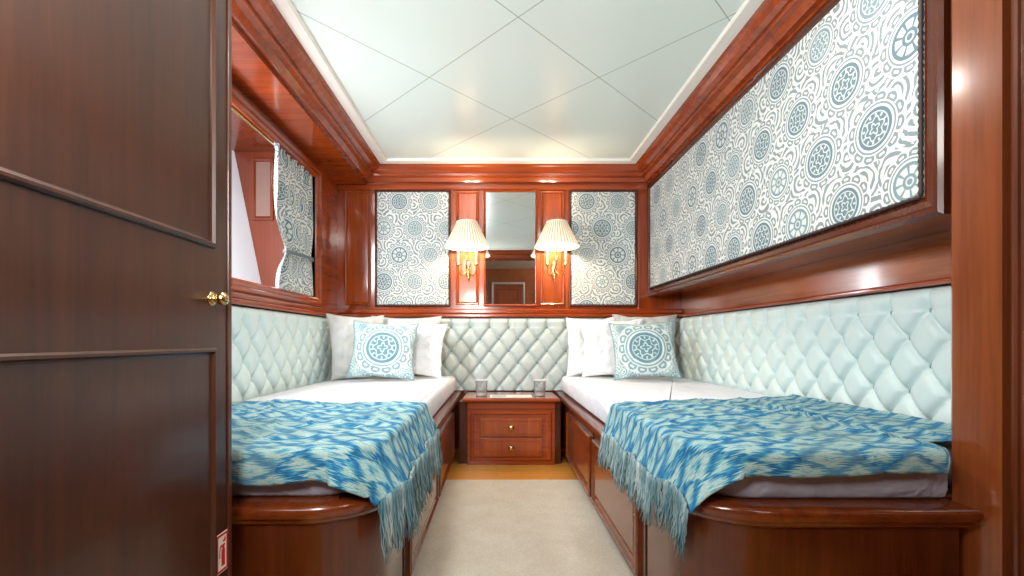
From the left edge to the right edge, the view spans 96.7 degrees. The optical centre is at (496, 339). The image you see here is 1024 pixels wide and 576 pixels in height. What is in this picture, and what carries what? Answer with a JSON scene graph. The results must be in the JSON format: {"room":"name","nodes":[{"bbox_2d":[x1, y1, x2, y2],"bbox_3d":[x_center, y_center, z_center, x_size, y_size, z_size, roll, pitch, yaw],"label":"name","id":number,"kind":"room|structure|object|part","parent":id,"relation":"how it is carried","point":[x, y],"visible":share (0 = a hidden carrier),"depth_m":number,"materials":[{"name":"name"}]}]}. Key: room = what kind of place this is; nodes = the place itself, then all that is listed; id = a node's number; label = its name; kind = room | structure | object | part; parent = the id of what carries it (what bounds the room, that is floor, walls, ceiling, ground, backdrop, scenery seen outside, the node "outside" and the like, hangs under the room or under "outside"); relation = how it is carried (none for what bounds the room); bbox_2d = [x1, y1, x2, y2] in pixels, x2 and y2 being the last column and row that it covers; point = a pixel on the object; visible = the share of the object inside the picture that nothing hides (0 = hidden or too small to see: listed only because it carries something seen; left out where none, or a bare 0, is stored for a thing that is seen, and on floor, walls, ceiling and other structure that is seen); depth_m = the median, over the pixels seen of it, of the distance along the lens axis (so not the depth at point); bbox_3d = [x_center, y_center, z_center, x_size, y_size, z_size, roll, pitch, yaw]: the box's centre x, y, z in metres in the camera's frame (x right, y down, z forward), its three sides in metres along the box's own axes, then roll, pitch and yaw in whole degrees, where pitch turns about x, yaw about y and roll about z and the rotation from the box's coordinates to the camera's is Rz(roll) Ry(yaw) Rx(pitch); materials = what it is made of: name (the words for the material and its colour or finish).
{"room":"yacht cabin bedroom","nodes":[
{"label":"yacht cabin bedroom","id":0,"kind":"room"},
{"bbox_2d":[232,84,336,317],"bbox_3d":[-1.155,-0.220,1.750,0.030,2.000,3.000,0,0,0],"label":"wall","id":1,"kind":"structure","parent":0,"point":[329,188],"depth_m":3.08,"materials":[{"name":"brown wood"}]},
{"bbox_2d":[232,85,321,306],"bbox_3d":[-1.432,-0.715,2.175,0.636,1.010,1.470,0,0,0],"label":"window","id":2,"kind":"structure","parent":1,"relation":"in","point":[257,242],"depth_m":2.83,"materials":[{"name":"brown wood"}]},
{"bbox_2d":[232,107,313,295],"bbox_3d":[-1.144,-0.648,2.178,0.062,0.746,1.336,0,0,-1],"label":"curtain","id":3,"kind":"object","parent":2,"relation":"hanging from","point":[293,187],"visible":1,"depth_m":2.57,"materials":[{"name":"fabric"}]},
{"bbox_3d":[-1.160,-1.015,2.178,0.012,0.011,1.335,0,0,0],"label":"rod","id":4,"kind":"part","parent":3,"relation":"part of","materials":[{"name":"gold metal"}]},
{"bbox_3d":[-1.152,-0.647,2.596,0.045,0.745,0.500,0,0,0],"label":"panel","id":5,"kind":"part","parent":3,"relation":"part of","materials":[{"name":"fabric"}]},
{"bbox_2d":[232,305,331,401],"bbox_3d":[-1.107,0.103,2.090,0.053,0.502,2.140,0,0,0],"label":"headboard","id":6,"kind":"object","parent":1,"relation":"attached to","point":[273,352],"visible":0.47,"depth_m":2.23,"materials":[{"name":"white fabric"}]},
{"bbox_2d":[232,291,340,316],"bbox_3d":[-1.115,-0.177,2.074,0.049,0.055,2.248,0,0,0],"label":"trim","id":7,"kind":"structure","parent":1,"relation":"attached to","point":[238,299],"depth_m":2.28,"materials":[{"name":"brown wood"}]},
{"bbox_2d":[337,185,681,448],"bbox_3d":[0.100,-0.220,3.275,2.600,2.000,0.050,0,0,0],"label":"wall","id":8,"kind":"structure","parent":0,"point":[669,301],"depth_m":3.25,"materials":[{"name":"brown wood"}]},
{"bbox_2d":[375,190,450,306],"bbox_3d":[-0.600,-0.653,3.240,0.538,0.831,0.018,0,0,0],"label":"fabric panel","id":9,"kind":"object","parent":8,"relation":"attached to","point":[413,227],"visible":0.89,"depth_m":3.24,"materials":[{"name":"white fabric"}]},
{"bbox_2d":[444,219,489,279],"bbox_3d":[-0.203,-0.620,3.084,0.307,0.409,0.307,0,0,0],"label":"wall sconce","id":10,"kind":"object","parent":8,"relation":"attached to","point":[466,235],"visible":1,"depth_m":3.03,"materials":[{"name":"white fabric"}]},
{"bbox_3d":[-0.235,-0.487,3.151,0.038,0.082,0.161,0,0,29],"label":"arm","id":11,"kind":"part","parent":10,"relation":"part of","materials":[{"name":"gold metal"}]},
{"bbox_3d":[-0.187,-0.657,3.123,0.104,0.333,0.198,0,0,0],"label":"stem","id":12,"kind":"part","parent":10,"relation":"part of","materials":[{"name":"gold metal"}]},
{"bbox_3d":[-0.203,-0.715,3.084,0.302,0.167,0.302,0,0,0],"label":"lamp shade","id":13,"kind":"part","parent":10,"relation":"part of","materials":[{"name":"fabric"}]},
{"bbox_3d":[-0.203,-0.632,3.084,0.307,0.005,0.307,0,0,0],"label":"shade trim","id":14,"kind":"part","parent":10,"relation":"part of","materials":[{"name":"white fabric"}]},
{"bbox_3d":[-0.171,-0.487,3.151,0.038,0.082,0.161,0,0,-29],"label":"arm","id":15,"kind":"part","parent":10,"relation":"part of","materials":[{"name":"gold metal"}]},
{"bbox_2d":[345,190,639,308],"bbox_3d":[-0.035,-0.662,3.243,2.101,0.885,0.014,0,0,0],"label":"trim","id":16,"kind":"structure","parent":8,"relation":"attached to","point":[357,202],"depth_m":3.24,"materials":[{"name":"brown wood"}]},
{"bbox_2d":[337,185,682,317],"bbox_3d":[0.090,-0.632,3.224,2.450,0.944,0.049,0,0,0],"label":"trim","id":17,"kind":"structure","parent":8,"relation":"attached to","point":[388,313],"depth_m":3.22,"materials":[{"name":"brown wood"}]},
{"bbox_2d":[484,190,536,305],"bbox_3d":[0.096,-0.654,3.239,0.382,0.828,0.020,0,0,0],"label":"mirror","id":18,"kind":"object","parent":8,"relation":"attached to","point":[510,216],"visible":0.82,"depth_m":3.24,"materials":[{"name":"clear glass"}]},
{"bbox_2d":[396,318,680,389],"bbox_3d":[0.090,0.098,3.217,2.444,0.512,0.053,0,0,0],"label":"headboard","id":19,"kind":"object","parent":8,"relation":"attached to","point":[510,353],"visible":0.35,"depth_m":3.20,"materials":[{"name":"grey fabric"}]},
{"bbox_2d":[534,218,579,280],"bbox_3d":[0.405,-0.620,3.084,0.307,0.409,0.307,0,0,0],"label":"wall sconce","id":20,"kind":"object","parent":8,"relation":"attached to","point":[556,235],"visible":1,"depth_m":3.03,"materials":[{"name":"white fabric"}]},
{"bbox_3d":[0.373,-0.487,3.151,0.038,0.082,0.161,0,0,29],"label":"arm","id":21,"kind":"part","parent":20,"relation":"part of","materials":[{"name":"gold metal"}]},
{"bbox_3d":[0.421,-0.657,3.123,0.104,0.333,0.198,0,0,0],"label":"stem","id":22,"kind":"part","parent":20,"relation":"part of","materials":[{"name":"gold metal"}]},
{"bbox_3d":[0.405,-0.715,3.084,0.302,0.167,0.302,0,0,0],"label":"lamp shade","id":23,"kind":"part","parent":20,"relation":"part of","materials":[{"name":"fabric"}]},
{"bbox_3d":[0.405,-0.632,3.084,0.307,0.005,0.307,0,0,0],"label":"shade trim","id":24,"kind":"part","parent":20,"relation":"part of","materials":[{"name":"white fabric"}]},
{"bbox_3d":[0.437,-0.487,3.151,0.038,0.082,0.161,0,0,-29],"label":"arm","id":25,"kind":"part","parent":20,"relation":"part of","materials":[{"name":"gold metal"}]},
{"bbox_2d":[569,190,636,306],"bbox_3d":[0.757,-0.653,3.240,0.481,0.831,0.018,0,0,0],"label":"fabric panel","id":26,"kind":"object","parent":8,"relation":"attached to","point":[603,270],"visible":0.89,"depth_m":3.24,"materials":[{"name":"white fabric"}]},
{"bbox_2d":[446,449,577,479],"bbox_3d":[0.100,0.805,1.000,3.600,0.050,4.600,0,0,0],"label":"floor","id":27,"kind":"structure","parent":0,"point":[563,471],"depth_m":2.68,"materials":[{"name":"brown wood"}]},
{"bbox_2d":[232,390,462,575],"bbox_3d":[-0.685,0.568,2.110,0.882,0.424,2.272,0,0,0],"label":"bed base","id":28,"kind":"object","parent":27,"relation":"on","point":[338,534],"visible":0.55,"depth_m":1.01,"materials":[{"name":"brown wood"}]},
{"bbox_2d":[232,376,454,495],"bbox_3d":[-0.675,0.301,2.088,0.775,0.105,2.137,0,0,0],"label":"mattress","id":29,"kind":"object","parent":28,"relation":"on","point":[433,391],"visible":0.2,"depth_m":2.08,"materials":[{"name":"white fabric"}]},
{"bbox_2d":[232,399,443,563],"bbox_3d":[-0.620,0.368,1.357,0.878,0.289,0.779,0,0,0],"label":"throw blanket","id":30,"kind":"object","parent":29,"relation":"on","point":[364,449],"visible":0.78,"depth_m":1.10,"materials":[{"name":"fabric"}]},
{"bbox_2d":[326,313,383,380],"bbox_3d":[-0.887,0.040,2.917,0.388,0.414,0.134,0,0,-41],"label":"pillow","id":31,"kind":"object","parent":29,"relation":"on","point":[342,333],"visible":0.45,"depth_m":2.83,"materials":[{"name":"white cotton fabric"}]},
{"bbox_2d":[346,320,418,380],"bbox_3d":[-0.691,0.061,2.771,0.422,0.370,0.171,0,0,-8],"label":"cushion","id":32,"kind":"object","parent":29,"relation":"on","point":[380,350],"visible":1,"depth_m":2.72,"materials":[{"name":"fabric"}]},
{"bbox_2d":[371,316,441,324],"bbox_3d":[-0.620,0.040,3.100,0.483,0.412,0.088,0,0,0],"label":"pillow","id":33,"kind":"object","parent":29,"relation":"on","point":[436,320],"visible":0.19,"depth_m":3.10,"materials":[{"name":"grey fabric"}]},
{"bbox_2d":[389,320,446,378],"bbox_3d":[-0.535,0.057,2.966,0.414,0.382,0.125,0,0,6],"label":"pillow","id":34,"kind":"object","parent":29,"relation":"on","point":[428,344],"visible":0.5,"depth_m":2.93,"materials":[{"name":"white fabric"}]},
{"bbox_3d":[-0.263,0.573,1.680,0.015,0.275,0.640,0,0,0],"label":"panel","id":35,"kind":"part","parent":28,"relation":"part of","materials":[{"name":"brown wood"}]},
{"bbox_3d":[-0.263,0.573,2.400,0.015,0.275,0.680,0,0,0],"label":"panel","id":36,"kind":"part","parent":28,"relation":"part of","materials":[{"name":"brown wood"}]},
{"bbox_2d":[459,392,560,464],"bbox_3d":[0.082,0.570,2.980,0.640,0.420,0.370,0,0,0],"label":"nightstand","id":37,"kind":"object","parent":27,"relation":"on","point":[492,431],"visible":0.99,"depth_m":2.83,"materials":[{"name":"brown wood"}]},
{"bbox_2d":[475,379,487,395],"bbox_3d":[-0.100,0.308,2.930,0.083,0.104,0.083,0,0,0],"label":"tumbler","id":38,"kind":"object","parent":37,"relation":"on","point":[476,380],"visible":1,"depth_m":2.91,"materials":[{"name":"clear glass"}]},
{"bbox_2d":[490,395,531,397],"bbox_3d":[0.087,0.357,2.888,0.265,0.005,0.125,0,0,0],"label":"booklet","id":39,"kind":"object","parent":37,"relation":"on","point":[491,396],"visible":1,"depth_m":2.86,"materials":[{"name":"paper"}]},
{"bbox_3d":[0.087,0.667,2.832,0.385,0.115,0.020,0,0,0],"label":"drawer","id":40,"kind":"part","parent":37,"relation":"part of","materials":[{"name":"brown wood"}]},
{"bbox_3d":[0.087,0.542,2.832,0.385,0.112,0.020,0,0,0],"label":"drawer","id":41,"kind":"part","parent":37,"relation":"part of","materials":[{"name":"brown wood"}]},
{"bbox_2d":[534,379,545,395],"bbox_3d":[0.275,0.308,2.930,0.083,0.104,0.083,0,0,0],"label":"tumbler","id":42,"kind":"object","parent":37,"relation":"on","point":[544,380],"visible":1,"depth_m":2.91,"materials":[{"name":"clear glass"}]},
{"bbox_2d":[411,480,633,575],"bbox_3d":[0.080,0.772,0.950,0.752,0.013,3.100,0,0,0],"label":"rug","id":43,"kind":"object","parent":27,"relation":"on","point":[477,527],"visible":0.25,"depth_m":1.79,"materials":[{"name":"beige carpet"}]},
{"bbox_2d":[554,390,983,575],"bbox_3d":[0.860,0.568,2.103,0.912,0.424,2.287,0,0,0],"label":"bed base","id":44,"kind":"object","parent":27,"relation":"on","point":[726,535],"visible":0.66,"depth_m":0.98,"materials":[{"name":"brown wood"}]},
{"bbox_3d":[0.422,0.573,2.400,0.015,0.275,0.680,0,0,0],"label":"panel","id":45,"kind":"part","parent":44,"relation":"part of","materials":[{"name":"brown wood"}]},
{"bbox_3d":[0.422,0.573,1.680,0.015,0.275,0.640,0,0,0],"label":"panel","id":46,"kind":"part","parent":44,"relation":"part of","materials":[{"name":"brown wood"}]},
{"bbox_2d":[562,376,950,497],"bbox_3d":[0.844,0.301,2.081,0.791,0.105,2.152,0,0,0],"label":"mattress","id":47,"kind":"object","parent":44,"relation":"on","point":[596,394],"visible":0.31,"depth_m":1.02,"materials":[{"name":"white fabric"}]},
{"bbox_2d":[566,317,614,375],"bbox_3d":[0.635,0.045,3.079,0.335,0.402,0.101,0,0,5],"label":"pillow","id":48,"kind":"object","parent":47,"relation":"on","point":[576,343],"visible":0.46,"depth_m":3.06,"materials":[{"name":"white fabric"}]},
{"bbox_2d":[581,319,642,376],"bbox_3d":[0.750,0.050,2.950,0.404,0.379,0.107,0,0,4],"label":"pillow","id":49,"kind":"object","parent":47,"relation":"on","point":[599,359],"visible":0.59,"depth_m":2.93,"materials":[{"name":"white fabric"}]},
{"bbox_2d":[612,314,676,349],"bbox_3d":[1.010,0.035,3.100,0.444,0.422,0.095,0,0,5],"label":"pillow","id":50,"kind":"object","parent":47,"relation":"on","point":[646,320],"visible":0.21,"depth_m":3.10,"materials":[{"name":"grey fabric"}]},
{"bbox_2d":[608,321,681,380],"bbox_3d":[0.895,0.061,2.771,0.405,0.364,0.166,0,0,4],"label":"cushion","id":51,"kind":"object","parent":47,"relation":"on","point":[642,350],"visible":1,"depth_m":2.72,"materials":[{"name":"fabric"}]},
{"bbox_2d":[596,394,950,562],"bbox_3d":[0.792,0.360,1.431,0.890,0.273,0.935,0,0,0],"label":"throw blanket","id":52,"kind":"object","parent":47,"relation":"on","point":[700,447],"visible":1,"depth_m":1.11,"materials":[{"name":"fabric"}]},
{"bbox_2d":[291,0,744,158],"bbox_3d":[0.100,-1.245,1.000,3.600,0.050,4.600,0,0,0],"label":"ceiling","id":53,"kind":"structure","parent":0,"point":[428,79],"depth_m":2.04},
{"bbox_2d":[272,0,763,163],"bbox_3d":[0.075,-1.214,1.760,1.750,0.012,2.720,0,0,0],"label":"trim","id":54,"kind":"structure","parent":53,"relation":"attached to","point":[286,8],"depth_m":2.17,"materials":[{"name":"white paint"}]},
{"bbox_2d":[682,230,950,317],"bbox_3d":[1.345,-0.220,1.750,0.050,2.000,3.000,0,0,0],"label":"wall","id":55,"kind":"structure","parent":0,"point":[928,257],"depth_m":1.73,"materials":[{"name":"brown wood"}]},
{"bbox_2d":[232,0,828,184],"bbox_3d":[0.090,-1.163,1.750,2.460,0.115,2.999,0,0,0],"label":"trim","id":56,"kind":"structure","parent":55,"relation":"attached to","point":[271,67],"depth_m":2.21,"materials":[{"name":"brown wood"}]},
{"bbox_2d":[648,0,950,296],"bbox_3d":[1.194,-0.705,2.173,0.244,0.799,2.146,0,0,0],"label":"wall panel","id":57,"kind":"object","parent":55,"relation":"attached to","point":[840,145],"visible":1,"depth_m":1.52,"materials":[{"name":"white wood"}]},
{"bbox_2d":[678,277,950,316],"bbox_3d":[1.294,-0.169,2.144,0.049,0.018,2.108,0,0,0],"label":"trim","id":58,"kind":"structure","parent":55,"relation":"attached to","point":[947,280],"depth_m":1.68,"materials":[{"name":"brown wood"}]},
{"bbox_2d":[679,285,950,423],"bbox_3d":[1.287,0.098,2.123,0.053,0.512,2.085,0,0,0],"label":"headboard","id":59,"kind":"object","parent":55,"relation":"attached to","point":[891,351],"visible":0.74,"depth_m":1.68,"materials":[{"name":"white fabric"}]},
{"bbox_2d":[951,0,1010,575],"bbox_3d":[1.173,-0.162,1.005,0.285,1.884,0.100,0,0,0],"label":"trim","id":60,"kind":"structure","parent":55,"relation":"attached to","point":[980,29],"depth_m":0.98,"materials":[{"name":"brown wood"}]},
{"bbox_2d":[1011,0,1023,575],"bbox_3d":[1.185,-0.162,0.772,0.259,1.884,0.345,0,0,0],"label":"trim","id":61,"kind":"structure","parent":55,"relation":"attached to","point":[1017,6],"depth_m":0.93,"materials":[{"name":"brown wood"}]},
{"bbox_3d":[0.100,-0.220,0.210,3.600,2.000,0.080,0,0,0],"label":"wall","id":62,"kind":"structure","parent":0,"visible":0},
{"bbox_2d":[0,0,231,575],"bbox_3d":[-0.545,-0.161,0.591,0.070,1.858,0.662,0,0,0],"label":"door","id":63,"kind":"structure","parent":62,"relation":"in","point":[116,115],"depth_m":0.64,"materials":[{"name":"brown wood"}]},
{"bbox_3d":[-0.536,-0.598,0.599,0.008,0.845,0.538,0,0,0],"label":"panel","id":64,"kind":"part","parent":63,"relation":"part of","materials":[{"name":"brown wood"}]},
{"bbox_3d":[-0.536,0.347,0.599,0.008,0.665,0.538,0,0,0],"label":"panel","id":65,"kind":"part","parent":63,"relation":"part of","materials":[{"name":"brown wood"}]},
{"bbox_3d":[-0.525,-0.078,0.862,0.030,0.028,0.028,0,0,0],"label":"knob","id":66,"kind":"part","parent":63,"relation":"part of","materials":[{"name":"gold metal"}]},
{"bbox_2d":[217,529,227,575],"bbox_3d":[-0.539,0.416,0.892,0.002,0.077,0.039,0,0,0],"label":"safety sign","id":67,"kind":"object","parent":63,"relation":"attached to","point":[222,539],"visible":1,"depth_m":0.89,"materials":[{"name":"white paint"}]}
]}

